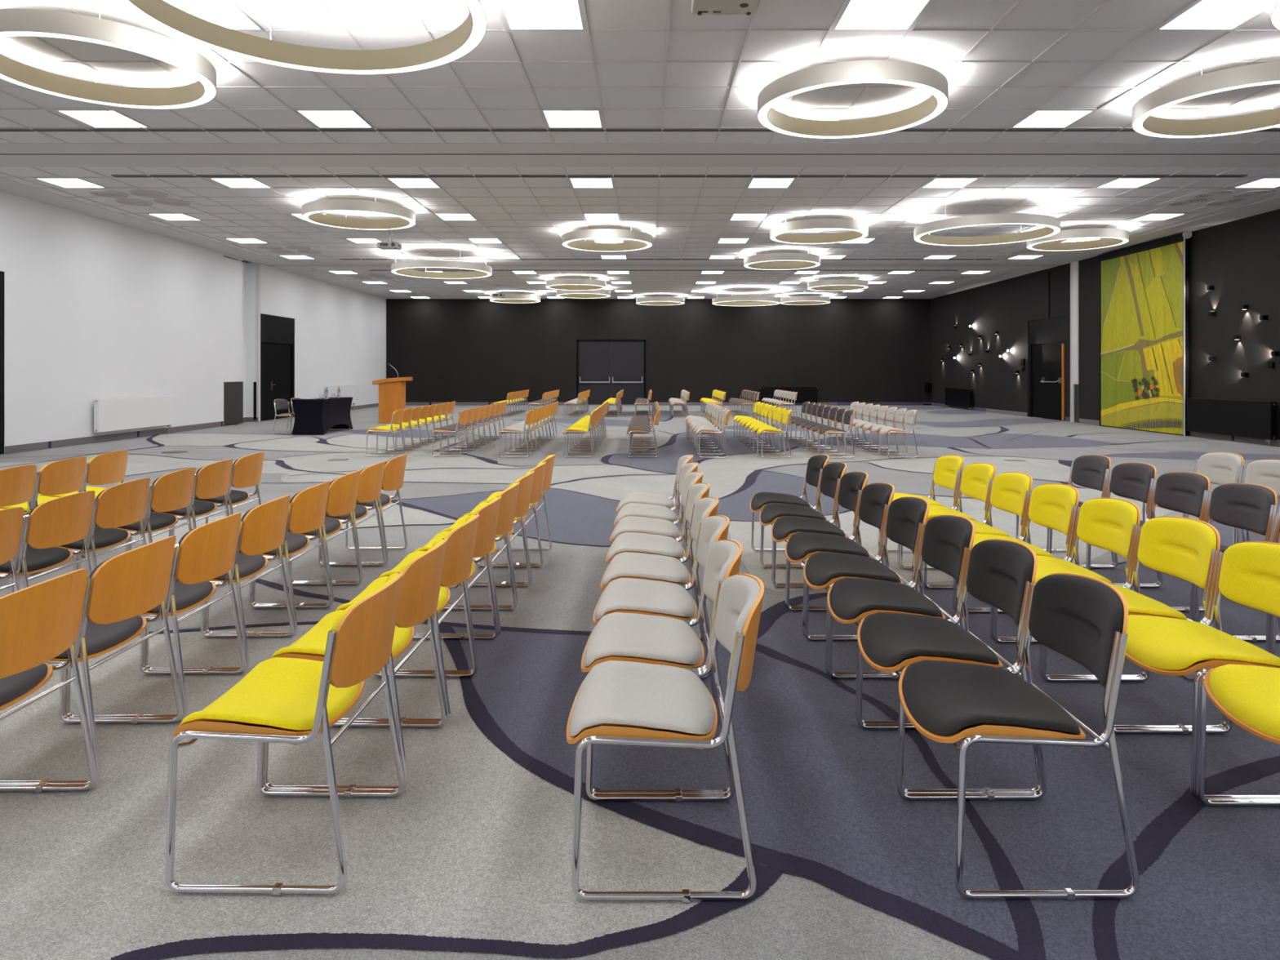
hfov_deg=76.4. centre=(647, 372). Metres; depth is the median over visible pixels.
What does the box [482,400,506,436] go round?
chair
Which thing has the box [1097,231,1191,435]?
banner
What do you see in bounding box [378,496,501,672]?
chair
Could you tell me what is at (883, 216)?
light panel
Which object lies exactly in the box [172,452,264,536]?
chair
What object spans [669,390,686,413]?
chair
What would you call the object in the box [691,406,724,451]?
chair
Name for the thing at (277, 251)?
grille
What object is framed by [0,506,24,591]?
chair
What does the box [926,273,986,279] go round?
ceiling vent
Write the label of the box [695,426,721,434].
seat cushion
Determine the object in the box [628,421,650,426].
seat cushion
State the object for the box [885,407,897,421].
cushion
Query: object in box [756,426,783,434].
seat cushion
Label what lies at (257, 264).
trim
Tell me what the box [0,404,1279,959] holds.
floor
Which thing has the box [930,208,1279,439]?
wall
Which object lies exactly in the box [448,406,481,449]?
chair
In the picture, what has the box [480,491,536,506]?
seat cushion
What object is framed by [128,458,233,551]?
chair
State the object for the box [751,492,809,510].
seat cushion
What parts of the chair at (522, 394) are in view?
frame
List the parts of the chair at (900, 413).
frame, frame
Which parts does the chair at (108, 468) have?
frame, backrest, frame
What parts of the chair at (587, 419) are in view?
frame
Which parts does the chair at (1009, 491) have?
frame, frame, backrest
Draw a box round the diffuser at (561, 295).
[556,293,610,297]
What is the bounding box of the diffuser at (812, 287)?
[807,284,867,290]
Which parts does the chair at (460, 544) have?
frame, seat, frame, backrest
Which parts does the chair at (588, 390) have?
frame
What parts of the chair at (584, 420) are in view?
frame, backrest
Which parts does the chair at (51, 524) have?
frame, seat, backrest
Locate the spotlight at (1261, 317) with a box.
[1259,315,1267,319]
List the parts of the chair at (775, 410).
frame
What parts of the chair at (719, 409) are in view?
frame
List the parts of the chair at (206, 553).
frame, seat, frame, backrest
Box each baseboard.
[4,403,378,453]
[405,402,930,404]
[930,402,1279,446]
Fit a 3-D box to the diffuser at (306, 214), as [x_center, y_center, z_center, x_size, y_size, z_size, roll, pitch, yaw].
[-5.280,-2.788,14.940,1.958,0.009,1.958,0,0,0]
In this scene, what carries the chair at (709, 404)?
on the floor
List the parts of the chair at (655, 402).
frame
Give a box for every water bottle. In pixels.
[324,386,328,399]
[337,386,340,397]
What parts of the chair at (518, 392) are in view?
frame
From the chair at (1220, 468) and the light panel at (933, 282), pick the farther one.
the light panel at (933, 282)
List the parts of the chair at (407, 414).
frame, frame, backrest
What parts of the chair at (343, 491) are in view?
frame, seat, frame, backrest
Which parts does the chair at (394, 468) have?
frame, seat, frame, backrest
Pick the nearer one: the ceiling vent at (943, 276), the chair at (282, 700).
the chair at (282, 700)
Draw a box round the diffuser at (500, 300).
[489,298,540,302]
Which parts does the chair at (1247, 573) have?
frame, seat, frame, backrest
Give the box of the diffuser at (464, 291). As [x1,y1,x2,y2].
[464,290,483,292]
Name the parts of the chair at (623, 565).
seat, frame, frame, backrest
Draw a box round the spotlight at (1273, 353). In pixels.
[1271,351,1279,355]
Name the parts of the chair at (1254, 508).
frame, frame, backrest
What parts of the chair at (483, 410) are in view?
frame, backrest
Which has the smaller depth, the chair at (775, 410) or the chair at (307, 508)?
the chair at (307, 508)
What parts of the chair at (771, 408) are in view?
frame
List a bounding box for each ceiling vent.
[73,188,204,206]
[247,244,330,253]
[338,273,399,279]
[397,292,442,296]
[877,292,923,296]
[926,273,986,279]
[1003,245,1067,253]
[1153,188,1279,206]
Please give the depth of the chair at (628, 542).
4.57 m
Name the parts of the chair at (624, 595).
seat, frame, frame, backrest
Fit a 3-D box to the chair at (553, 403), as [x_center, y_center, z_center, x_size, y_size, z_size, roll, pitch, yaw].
[-2.184,1.012,16.788,0.578,0.777,0.522,0,0,0]
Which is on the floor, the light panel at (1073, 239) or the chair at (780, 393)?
the chair at (780, 393)
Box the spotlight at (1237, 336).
[1233,334,1240,339]
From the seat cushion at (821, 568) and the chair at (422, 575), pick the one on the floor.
the chair at (422, 575)
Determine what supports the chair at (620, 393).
on the floor
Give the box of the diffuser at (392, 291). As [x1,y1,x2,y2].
[391,290,411,292]
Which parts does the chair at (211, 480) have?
frame, seat, frame, backrest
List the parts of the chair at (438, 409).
frame, backrest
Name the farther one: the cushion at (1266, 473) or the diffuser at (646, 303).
the diffuser at (646, 303)
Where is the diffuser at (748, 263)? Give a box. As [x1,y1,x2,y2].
[744,260,820,270]
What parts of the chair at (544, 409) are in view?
frame, frame, backrest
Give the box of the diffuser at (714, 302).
[712,300,780,306]
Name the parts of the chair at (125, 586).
frame, seat, frame, backrest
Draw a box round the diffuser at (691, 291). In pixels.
[691,290,708,292]
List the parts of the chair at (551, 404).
frame, backrest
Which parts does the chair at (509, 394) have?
backrest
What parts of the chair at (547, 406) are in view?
frame, backrest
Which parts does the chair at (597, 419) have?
frame, backrest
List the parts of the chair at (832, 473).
frame, seat, frame, backrest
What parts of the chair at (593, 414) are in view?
seat, frame, backrest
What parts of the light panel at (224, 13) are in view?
frame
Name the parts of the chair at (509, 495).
frame, seat, frame, backrest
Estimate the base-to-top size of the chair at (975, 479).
0.777 m
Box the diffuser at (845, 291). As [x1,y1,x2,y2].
[843,290,862,292]
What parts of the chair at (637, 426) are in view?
frame, frame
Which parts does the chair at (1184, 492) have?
frame, frame, backrest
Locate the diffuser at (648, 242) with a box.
[562,237,652,251]
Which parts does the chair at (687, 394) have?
frame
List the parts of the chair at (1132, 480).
frame, frame, backrest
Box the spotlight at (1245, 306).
[1240,304,1248,309]
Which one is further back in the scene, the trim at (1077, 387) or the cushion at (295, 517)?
the trim at (1077, 387)
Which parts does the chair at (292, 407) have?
frame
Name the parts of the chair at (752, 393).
frame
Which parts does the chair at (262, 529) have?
frame, seat, frame, backrest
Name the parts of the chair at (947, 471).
frame, frame, backrest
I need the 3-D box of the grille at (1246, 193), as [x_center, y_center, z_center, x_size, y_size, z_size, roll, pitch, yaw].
[10.445,-3.067,14.015,0.580,0.018,0.580,0,0,0]
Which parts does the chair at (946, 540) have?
frame, seat, frame, backrest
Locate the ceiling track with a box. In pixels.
[111,174,1248,177]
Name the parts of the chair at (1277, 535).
frame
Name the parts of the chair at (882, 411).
frame, frame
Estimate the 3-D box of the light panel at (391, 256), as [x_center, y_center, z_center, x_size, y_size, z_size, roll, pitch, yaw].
[-6.616,-3.082,21.800,0.704,0.012,0.704,0,0,0]
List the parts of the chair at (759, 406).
frame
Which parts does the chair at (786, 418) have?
seat, frame, backrest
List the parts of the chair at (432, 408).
frame, backrest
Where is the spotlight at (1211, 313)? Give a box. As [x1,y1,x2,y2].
[1208,311,1216,315]
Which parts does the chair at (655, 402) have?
frame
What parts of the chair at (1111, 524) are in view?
frame, frame, backrest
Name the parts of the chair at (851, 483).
frame, seat, frame, backrest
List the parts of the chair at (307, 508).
frame, seat, frame, backrest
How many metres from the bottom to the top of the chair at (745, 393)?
0.777 m
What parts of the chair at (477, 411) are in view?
frame, frame, backrest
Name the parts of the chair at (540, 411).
frame, backrest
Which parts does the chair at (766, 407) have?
frame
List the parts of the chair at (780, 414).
frame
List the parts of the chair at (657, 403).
frame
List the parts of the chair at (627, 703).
seat, frame, backrest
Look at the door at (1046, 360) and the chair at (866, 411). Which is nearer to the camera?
the chair at (866, 411)
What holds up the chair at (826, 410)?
on the floor
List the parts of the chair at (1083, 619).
frame, seat, frame, backrest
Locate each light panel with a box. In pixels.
[34,177,106,187]
[55,110,151,128]
[147,213,202,220]
[163,0,265,31]
[208,177,272,187]
[225,238,269,243]
[278,254,315,258]
[289,213,328,220]
[294,110,373,128]
[328,271,357,273]
[345,238,382,243]
[362,281,388,284]
[382,254,417,258]
[386,177,440,187]
[388,289,412,292]
[408,296,431,298]
[435,213,477,220]
[443,281,467,284]
[462,289,484,292]
[467,238,502,243]
[476,296,489,298]
[489,254,519,258]
[495,0,586,31]
[511,271,536,273]
[525,281,546,284]
[537,289,555,292]
[540,110,604,128]
[546,296,564,298]
[568,177,614,187]
[582,213,620,220]
[593,238,624,243]
[600,254,626,258]
[606,271,629,273]
[610,281,631,284]
[613,289,633,292]
[617,296,634,298]
[687,296,705,298]
[690,289,710,292]
[694,281,716,284]
[700,271,724,273]
[708,254,737,258]
[716,238,749,243]
[728,213,768,220]
[746,177,795,187]
[766,289,787,292]
[778,281,801,284]
[786,110,848,120]
[794,271,819,273]
[819,254,847,258]
[830,296,847,298]
[831,0,932,31]
[839,238,875,243]
[842,289,865,292]
[868,281,887,284]
[873,213,917,220]
[881,296,903,298]
[888,271,915,273]
[902,289,926,292]
[921,177,979,187]
[924,254,957,258]
[928,281,954,284]
[960,271,990,273]
[1007,254,1044,258]
[1010,110,1095,128]
[1040,213,1066,217]
[1058,238,1101,242]
[1096,177,1162,187]
[1128,213,1185,220]
[1154,0,1270,31]
[1231,177,1279,187]
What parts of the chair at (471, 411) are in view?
frame, frame, backrest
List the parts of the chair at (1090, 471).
frame, frame, backrest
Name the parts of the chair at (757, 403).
frame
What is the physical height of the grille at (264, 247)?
0.018 m
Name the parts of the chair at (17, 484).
backrest, frame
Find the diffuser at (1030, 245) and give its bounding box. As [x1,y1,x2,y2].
[1026,236,1128,250]
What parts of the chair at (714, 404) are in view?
frame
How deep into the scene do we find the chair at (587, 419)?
16.45 m
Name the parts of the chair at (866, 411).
frame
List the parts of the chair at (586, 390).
frame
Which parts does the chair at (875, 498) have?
frame, seat, frame, backrest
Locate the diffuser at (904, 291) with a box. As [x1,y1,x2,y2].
[903,290,922,292]
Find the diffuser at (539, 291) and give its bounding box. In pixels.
[538,290,555,292]
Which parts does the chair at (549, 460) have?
frame, frame, backrest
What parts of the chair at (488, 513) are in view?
frame, seat, frame, backrest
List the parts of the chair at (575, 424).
frame, frame, backrest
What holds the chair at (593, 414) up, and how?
on the floor
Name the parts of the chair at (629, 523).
seat, frame, frame, backrest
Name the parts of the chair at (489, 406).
frame, backrest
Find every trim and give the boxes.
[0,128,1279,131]
[0,154,1279,155]
[48,402,1234,448]
[255,262,260,421]
[339,258,991,259]
[370,270,957,271]
[1070,260,1078,422]
[1074,384,1079,422]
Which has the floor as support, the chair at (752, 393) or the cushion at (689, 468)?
the chair at (752, 393)
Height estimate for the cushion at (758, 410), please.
0.249 m
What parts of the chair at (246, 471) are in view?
frame, seat, frame, backrest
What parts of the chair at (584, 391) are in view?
frame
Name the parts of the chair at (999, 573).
frame, seat, frame, backrest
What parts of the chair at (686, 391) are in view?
frame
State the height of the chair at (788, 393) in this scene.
0.777 m
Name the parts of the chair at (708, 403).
frame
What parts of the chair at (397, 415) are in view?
frame, seat, frame, backrest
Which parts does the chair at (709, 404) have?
frame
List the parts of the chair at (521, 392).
frame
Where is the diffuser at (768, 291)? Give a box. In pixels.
[767,290,785,292]
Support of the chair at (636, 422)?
on the floor
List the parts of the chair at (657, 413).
seat, frame, backrest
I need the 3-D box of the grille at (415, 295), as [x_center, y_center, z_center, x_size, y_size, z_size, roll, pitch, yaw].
[-9.295,-3.067,32.395,0.580,0.018,0.580,0,0,0]
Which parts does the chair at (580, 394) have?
frame, backrest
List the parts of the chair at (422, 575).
frame, seat, frame, backrest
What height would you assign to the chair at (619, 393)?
0.777 m
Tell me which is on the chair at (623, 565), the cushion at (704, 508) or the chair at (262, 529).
the cushion at (704, 508)
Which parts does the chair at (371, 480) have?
frame, seat, frame, backrest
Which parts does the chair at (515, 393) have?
frame, backrest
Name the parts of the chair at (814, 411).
frame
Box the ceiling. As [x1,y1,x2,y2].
[0,0,1279,298]
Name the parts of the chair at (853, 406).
frame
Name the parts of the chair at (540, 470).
frame, frame, backrest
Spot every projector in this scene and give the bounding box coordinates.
[377,229,401,249]
[491,284,505,297]
[691,0,759,15]
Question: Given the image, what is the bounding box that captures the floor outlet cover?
[161,450,187,453]
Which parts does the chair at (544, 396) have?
frame, backrest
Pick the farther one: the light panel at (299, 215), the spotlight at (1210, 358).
the spotlight at (1210, 358)
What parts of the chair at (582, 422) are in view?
frame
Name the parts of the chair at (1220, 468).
frame, frame, backrest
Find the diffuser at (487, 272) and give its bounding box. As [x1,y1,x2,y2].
[391,266,491,278]
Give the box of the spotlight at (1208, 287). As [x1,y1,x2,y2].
[1206,285,1214,290]
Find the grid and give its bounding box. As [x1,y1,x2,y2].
[0,0,1279,298]
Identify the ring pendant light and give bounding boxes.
[0,4,216,109]
[113,0,487,74]
[302,195,415,230]
[391,249,492,279]
[489,293,540,302]
[546,278,605,290]
[555,288,610,298]
[562,228,652,251]
[635,296,684,305]
[711,286,780,306]
[743,253,820,270]
[757,55,948,138]
[769,216,868,244]
[780,296,830,305]
[807,279,868,291]
[914,213,1060,245]
[1026,227,1128,251]
[1132,61,1279,137]
[1270,0,1279,31]
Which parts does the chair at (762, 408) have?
frame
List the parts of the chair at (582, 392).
frame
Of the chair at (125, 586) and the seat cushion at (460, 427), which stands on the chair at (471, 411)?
the seat cushion at (460, 427)
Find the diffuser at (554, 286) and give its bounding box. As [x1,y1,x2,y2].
[546,284,605,290]
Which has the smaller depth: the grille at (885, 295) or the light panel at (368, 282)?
the light panel at (368, 282)
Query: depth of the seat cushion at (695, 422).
15.22 m
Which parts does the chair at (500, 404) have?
frame, frame, backrest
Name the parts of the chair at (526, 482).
frame, frame, backrest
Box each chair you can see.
[0,456,90,572]
[0,464,39,573]
[0,490,95,594]
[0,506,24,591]
[0,536,183,784]
[0,568,97,791]
[13,477,150,592]
[38,449,128,555]
[65,512,246,718]
[76,467,195,569]
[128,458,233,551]
[144,494,294,670]
[164,571,404,895]
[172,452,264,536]
[204,480,332,634]
[253,470,362,604]
[263,537,447,790]
[272,399,294,433]
[289,397,301,430]
[290,461,386,582]
[320,453,408,564]
[334,514,479,721]
[365,408,404,456]
[377,407,413,452]
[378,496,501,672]
[386,406,421,448]
[395,404,429,446]
[404,404,435,444]
[412,403,443,441]
[413,482,519,635]
[426,400,455,437]
[426,401,448,439]
[431,408,468,457]
[440,407,475,452]
[440,471,534,606]
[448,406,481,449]
[455,404,487,445]
[463,462,546,583]
[466,404,492,443]
[467,403,497,441]
[473,402,502,440]
[478,454,555,564]
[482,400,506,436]
[493,391,511,417]
[498,408,534,457]
[499,391,514,415]
[502,391,517,414]
[504,391,519,413]
[505,390,522,413]
[506,408,538,453]
[510,390,524,412]
[511,406,542,449]
[512,389,527,411]
[515,389,528,410]
[515,405,546,448]
[520,404,549,444]
[524,403,552,442]
[528,391,546,411]
[528,402,555,439]
[533,391,548,408]
[533,401,558,438]
[535,391,551,408]
[537,390,555,407]
[537,391,552,408]
[541,390,555,406]
[545,389,559,410]
[563,391,582,417]
[563,408,597,457]
[566,573,764,902]
[567,391,582,415]
[567,391,584,414]
[568,408,599,453]
[570,391,586,413]
[570,406,601,450]
[571,390,586,413]
[572,405,602,446]
[573,390,587,413]
[574,390,589,411]
[575,389,590,410]
[575,404,604,443]
[578,403,605,441]
[581,402,606,439]
[581,539,742,794]
[582,401,608,438]
[592,515,729,679]
[600,497,719,639]
[602,391,620,417]
[604,393,620,415]
[605,391,621,414]
[605,482,710,636]
[606,390,622,413]
[606,391,622,413]
[607,390,622,412]
[608,389,623,411]
[608,392,622,411]
[609,471,703,599]
[613,462,697,566]
[616,454,693,564]
[626,406,659,451]
[626,408,660,453]
[626,409,660,457]
[627,405,658,446]
[629,404,658,444]
[630,401,657,437]
[630,402,657,440]
[630,403,658,441]
[633,391,652,417]
[635,390,651,412]
[635,390,652,413]
[635,391,650,413]
[635,391,650,415]
[635,391,652,414]
[668,390,684,411]
[669,390,685,412]
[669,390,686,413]
[670,391,686,413]
[670,391,688,414]
[671,391,688,415]
[671,391,689,417]
[684,401,711,439]
[686,402,714,440]
[687,403,716,443]
[688,404,719,444]
[689,405,720,448]
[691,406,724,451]
[693,408,727,453]
[695,409,729,457]
[700,389,715,411]
[701,390,716,411]
[702,390,719,412]
[702,390,719,413]
[704,391,721,413]
[705,391,723,404]
[706,391,724,415]
[709,391,726,417]
[728,389,745,411]
[730,390,746,411]
[732,390,748,413]
[733,390,751,413]
[733,401,760,438]
[735,391,752,413]
[735,402,764,440]
[737,391,755,414]
[738,391,756,415]
[738,403,768,441]
[741,391,759,417]
[741,404,772,445]
[745,405,776,448]
[748,406,781,451]
[750,454,829,564]
[751,408,786,453]
[756,409,791,457]
[759,462,846,583]
[761,389,777,405]
[764,390,780,407]
[765,390,782,403]
[768,390,786,408]
[770,391,788,407]
[771,471,868,607]
[773,391,791,409]
[775,391,794,413]
[778,391,797,416]
[782,401,809,439]
[785,482,894,636]
[786,402,815,440]
[790,403,820,443]
[795,404,826,445]
[800,405,832,448]
[803,496,928,674]
[805,406,839,450]
[811,408,846,453]
[817,409,854,457]
[827,515,975,724]
[830,401,858,437]
[835,402,865,440]
[841,403,872,443]
[848,404,879,444]
[854,405,888,448]
[856,538,1039,793]
[862,406,897,451]
[870,408,906,454]
[877,454,964,568]
[879,409,917,457]
[896,573,1139,900]
[899,462,995,585]
[923,471,1032,609]
[953,483,1079,640]
[992,497,1145,677]
[1015,454,1114,565]
[1040,515,1226,728]
[1048,462,1159,584]
[1086,471,1210,608]
[1114,541,1279,799]
[1133,483,1279,637]
[1142,452,1245,542]
[1185,459,1279,545]
[1194,506,1279,652]
[1196,663,1279,806]
[1235,515,1277,543]
[1269,614,1276,655]
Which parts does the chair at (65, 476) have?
frame, backrest, frame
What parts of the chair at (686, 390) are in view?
frame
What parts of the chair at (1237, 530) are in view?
frame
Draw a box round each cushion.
[0,495,59,511]
[0,546,70,572]
[0,662,47,706]
[38,485,106,498]
[56,615,142,657]
[60,526,128,549]
[116,511,176,530]
[148,580,213,612]
[151,499,214,515]
[176,524,203,581]
[179,657,360,729]
[194,489,248,503]
[214,552,265,579]
[239,505,258,553]
[263,532,307,555]
[271,609,411,657]
[274,399,288,409]
[288,489,303,531]
[288,516,340,535]
[324,504,366,519]
[329,573,399,684]
[334,576,448,611]
[355,493,390,506]
[368,426,396,431]
[378,551,473,577]
[386,424,405,429]
[390,422,413,426]
[397,539,444,572]
[402,421,422,425]
[411,419,429,423]
[414,531,494,552]
[419,417,435,422]
[433,426,460,431]
[440,515,511,536]
[442,515,475,537]
[447,424,467,429]
[452,422,474,426]
[463,502,525,520]
[471,497,498,515]
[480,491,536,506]
[495,483,516,497]
[499,426,524,431]
[508,424,528,430]
[513,471,532,483]
[515,422,532,426]
[527,462,543,472]
[564,426,589,431]
[568,660,715,736]
[570,424,591,430]
[573,422,593,427]
[574,421,595,426]
[582,612,702,666]
[595,577,695,619]
[601,551,688,586]
[606,532,684,559]
[610,515,679,539]
[614,502,677,524]
[617,492,674,510]
[626,426,651,432]
[627,422,651,428]
[627,425,651,430]
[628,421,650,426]
[629,419,650,424]
[630,417,650,422]
[630,417,650,422]
[631,415,650,419]
[675,455,691,485]
[678,462,696,494]
[681,471,701,511]
[684,415,705,420]
[685,483,707,528]
[686,417,706,422]
[687,417,709,423]
[688,419,711,425]
[690,421,713,427]
[690,497,715,548]
[691,423,715,429]
[693,425,718,431]
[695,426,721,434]
[696,515,726,577]
[702,540,738,620]
[705,401,711,412]
[707,402,713,413]
[709,403,715,415]
[711,404,717,417]
[713,405,720,417]
[714,574,759,682]
[715,407,722,419]
[718,408,726,422]
[721,409,728,425]
[733,415,751,420]
[736,417,755,422]
[739,417,759,423]
[742,419,763,425]
[745,421,766,427]
[749,422,773,429]
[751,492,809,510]
[752,425,776,431]
[753,401,759,413]
[756,402,764,413]
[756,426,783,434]
[760,403,767,415]
[760,502,826,524]
[764,404,771,417]
[768,405,776,418]
[772,407,780,420]
[772,515,845,539]
[776,408,785,422]
[782,409,791,424]
[786,532,869,559]
[791,391,796,399]
[791,417,811,423]
[795,419,817,425]
[800,421,822,427]
[801,401,808,413]
[804,551,901,585]
[805,423,827,429]
[805,454,827,487]
[806,402,814,414]
[811,403,819,415]
[812,425,835,431]
[817,404,825,417]
[818,426,845,434]
[819,462,844,500]
[822,405,831,418]
[829,407,838,420]
[829,577,942,619]
[835,408,845,422]
[837,471,866,514]
[843,409,853,424]
[848,419,871,425]
[849,401,858,413]
[855,421,878,427]
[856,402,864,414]
[858,483,892,531]
[859,612,999,666]
[862,404,872,416]
[862,423,884,429]
[870,404,879,417]
[871,425,896,431]
[877,405,887,418]
[880,426,908,434]
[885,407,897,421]
[885,497,926,554]
[893,493,945,506]
[894,408,906,422]
[902,659,1080,735]
[904,409,916,424]
[920,515,972,584]
[927,504,975,520]
[933,455,962,490]
[960,463,994,502]
[965,540,1033,626]
[971,520,1009,537]
[973,533,1053,557]
[990,472,1030,517]
[1028,484,1076,535]
[1028,574,1123,687]
[1035,555,1112,584]
[1071,455,1109,491]
[1076,498,1137,559]
[1109,462,1154,502]
[1109,583,1186,619]
[1125,614,1279,670]
[1137,517,1216,589]
[1139,520,1145,526]
[1154,472,1207,517]
[1196,453,1241,484]
[1208,484,1274,535]
[1208,663,1279,737]
[1218,542,1279,617]
[1219,544,1228,552]
[1244,459,1279,496]
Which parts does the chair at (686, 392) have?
frame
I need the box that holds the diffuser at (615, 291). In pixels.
[615,290,632,292]
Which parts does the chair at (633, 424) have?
frame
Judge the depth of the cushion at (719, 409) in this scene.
14.70 m
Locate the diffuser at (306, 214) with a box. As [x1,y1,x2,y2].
[302,209,415,230]
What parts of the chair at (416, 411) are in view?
frame, frame, backrest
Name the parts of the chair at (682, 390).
frame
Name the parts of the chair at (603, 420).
frame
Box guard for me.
[253,382,256,419]
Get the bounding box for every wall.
[0,191,386,453]
[386,298,930,402]
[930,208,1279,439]
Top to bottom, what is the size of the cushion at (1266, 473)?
0.249 m
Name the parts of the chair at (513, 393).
frame, backrest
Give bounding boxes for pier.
[1065,417,1070,421]
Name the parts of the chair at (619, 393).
frame, frame, backrest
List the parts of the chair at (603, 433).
frame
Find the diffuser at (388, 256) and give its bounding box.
[385,255,414,258]
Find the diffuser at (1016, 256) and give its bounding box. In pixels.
[1009,255,1041,258]
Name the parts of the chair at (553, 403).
frame, frame, backrest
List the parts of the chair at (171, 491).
frame, seat, frame, backrest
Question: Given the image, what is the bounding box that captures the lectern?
[372,363,412,422]
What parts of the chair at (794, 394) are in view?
frame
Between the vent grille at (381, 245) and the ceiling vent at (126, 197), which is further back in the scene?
the vent grille at (381, 245)
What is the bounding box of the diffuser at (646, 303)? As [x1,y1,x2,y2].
[635,301,684,305]
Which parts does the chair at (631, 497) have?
frame, frame, backrest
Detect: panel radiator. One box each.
[93,395,173,433]
[325,385,355,409]
[760,386,817,404]
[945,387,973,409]
[1186,397,1276,444]
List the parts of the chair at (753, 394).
frame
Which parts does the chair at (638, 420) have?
frame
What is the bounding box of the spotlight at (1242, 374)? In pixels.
[1240,372,1248,377]
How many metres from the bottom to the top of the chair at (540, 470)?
0.777 m
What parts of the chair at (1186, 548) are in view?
frame, seat, frame, backrest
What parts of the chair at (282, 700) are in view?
frame, seat, frame, backrest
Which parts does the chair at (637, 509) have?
frame, backrest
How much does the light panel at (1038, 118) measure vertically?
0.012 m
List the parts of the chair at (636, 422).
frame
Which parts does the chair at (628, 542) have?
seat, frame, frame, backrest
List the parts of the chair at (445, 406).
frame, backrest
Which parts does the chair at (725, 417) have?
seat, frame, backrest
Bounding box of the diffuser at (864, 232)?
[770,228,867,244]
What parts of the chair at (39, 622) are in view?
seat, backrest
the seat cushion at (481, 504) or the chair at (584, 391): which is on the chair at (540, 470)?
the seat cushion at (481, 504)
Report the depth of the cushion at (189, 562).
3.33 m
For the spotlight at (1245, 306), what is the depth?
16.17 m
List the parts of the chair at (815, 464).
frame, seat, frame, backrest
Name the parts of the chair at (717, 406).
frame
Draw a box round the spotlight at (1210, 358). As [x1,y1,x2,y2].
[1208,356,1216,360]
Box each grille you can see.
[88,189,128,198]
[115,198,153,206]
[128,189,168,198]
[153,198,191,206]
[257,245,283,249]
[270,249,295,253]
[285,245,311,249]
[297,249,322,253]
[379,243,401,248]
[406,293,421,296]
[423,293,439,296]
[880,293,896,296]
[938,274,958,277]
[960,274,980,277]
[1011,249,1036,253]
[1038,250,1063,253]
[1168,198,1206,206]
[1193,189,1234,198]
[1205,198,1244,206]
[1233,189,1275,198]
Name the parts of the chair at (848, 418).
seat, frame, backrest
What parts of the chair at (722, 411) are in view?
frame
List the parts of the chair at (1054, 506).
frame, frame, backrest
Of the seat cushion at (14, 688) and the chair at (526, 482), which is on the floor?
the chair at (526, 482)
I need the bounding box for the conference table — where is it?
[291,396,352,434]
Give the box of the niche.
[243,417,257,422]
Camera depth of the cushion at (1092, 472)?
6.12 m
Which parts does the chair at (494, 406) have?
frame, frame, backrest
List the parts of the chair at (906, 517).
frame, seat, frame, backrest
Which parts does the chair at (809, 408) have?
frame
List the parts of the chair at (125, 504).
frame, seat, frame, backrest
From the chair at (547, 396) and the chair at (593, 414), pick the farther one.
the chair at (547, 396)
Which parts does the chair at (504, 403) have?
frame, backrest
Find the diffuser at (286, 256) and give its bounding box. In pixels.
[280,255,312,258]
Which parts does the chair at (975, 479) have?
frame, frame, backrest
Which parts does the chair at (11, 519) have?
backrest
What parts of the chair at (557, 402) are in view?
frame, backrest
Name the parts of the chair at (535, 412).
frame, backrest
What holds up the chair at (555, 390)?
on the floor
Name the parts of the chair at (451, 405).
frame, backrest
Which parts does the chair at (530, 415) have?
seat, frame, backrest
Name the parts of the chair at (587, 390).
frame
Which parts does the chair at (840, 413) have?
frame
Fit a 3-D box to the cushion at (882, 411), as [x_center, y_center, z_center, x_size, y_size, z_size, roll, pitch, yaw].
[4.380,0.751,15.081,0.114,0.249,0.466,0,0,0]
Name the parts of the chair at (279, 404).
seat, frame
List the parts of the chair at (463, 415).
seat, frame, backrest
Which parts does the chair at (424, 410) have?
frame, frame, backrest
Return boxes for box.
[328,458,348,460]
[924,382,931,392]
[1005,459,1026,461]
[1020,358,1025,365]
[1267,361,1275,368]
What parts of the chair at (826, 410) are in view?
frame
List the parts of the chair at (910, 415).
seat, frame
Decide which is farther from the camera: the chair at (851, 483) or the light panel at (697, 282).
the light panel at (697, 282)
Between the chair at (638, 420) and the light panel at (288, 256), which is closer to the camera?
the chair at (638, 420)
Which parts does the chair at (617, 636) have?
seat, frame, backrest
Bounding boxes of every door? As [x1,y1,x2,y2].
[0,271,4,453]
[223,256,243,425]
[260,313,294,421]
[576,339,645,405]
[1028,315,1065,421]
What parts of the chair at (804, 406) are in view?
frame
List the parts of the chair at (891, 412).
frame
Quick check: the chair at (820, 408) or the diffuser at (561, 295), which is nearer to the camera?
the chair at (820, 408)
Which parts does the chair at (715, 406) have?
frame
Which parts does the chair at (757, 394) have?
frame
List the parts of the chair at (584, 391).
frame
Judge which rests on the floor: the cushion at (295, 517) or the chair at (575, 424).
the chair at (575, 424)

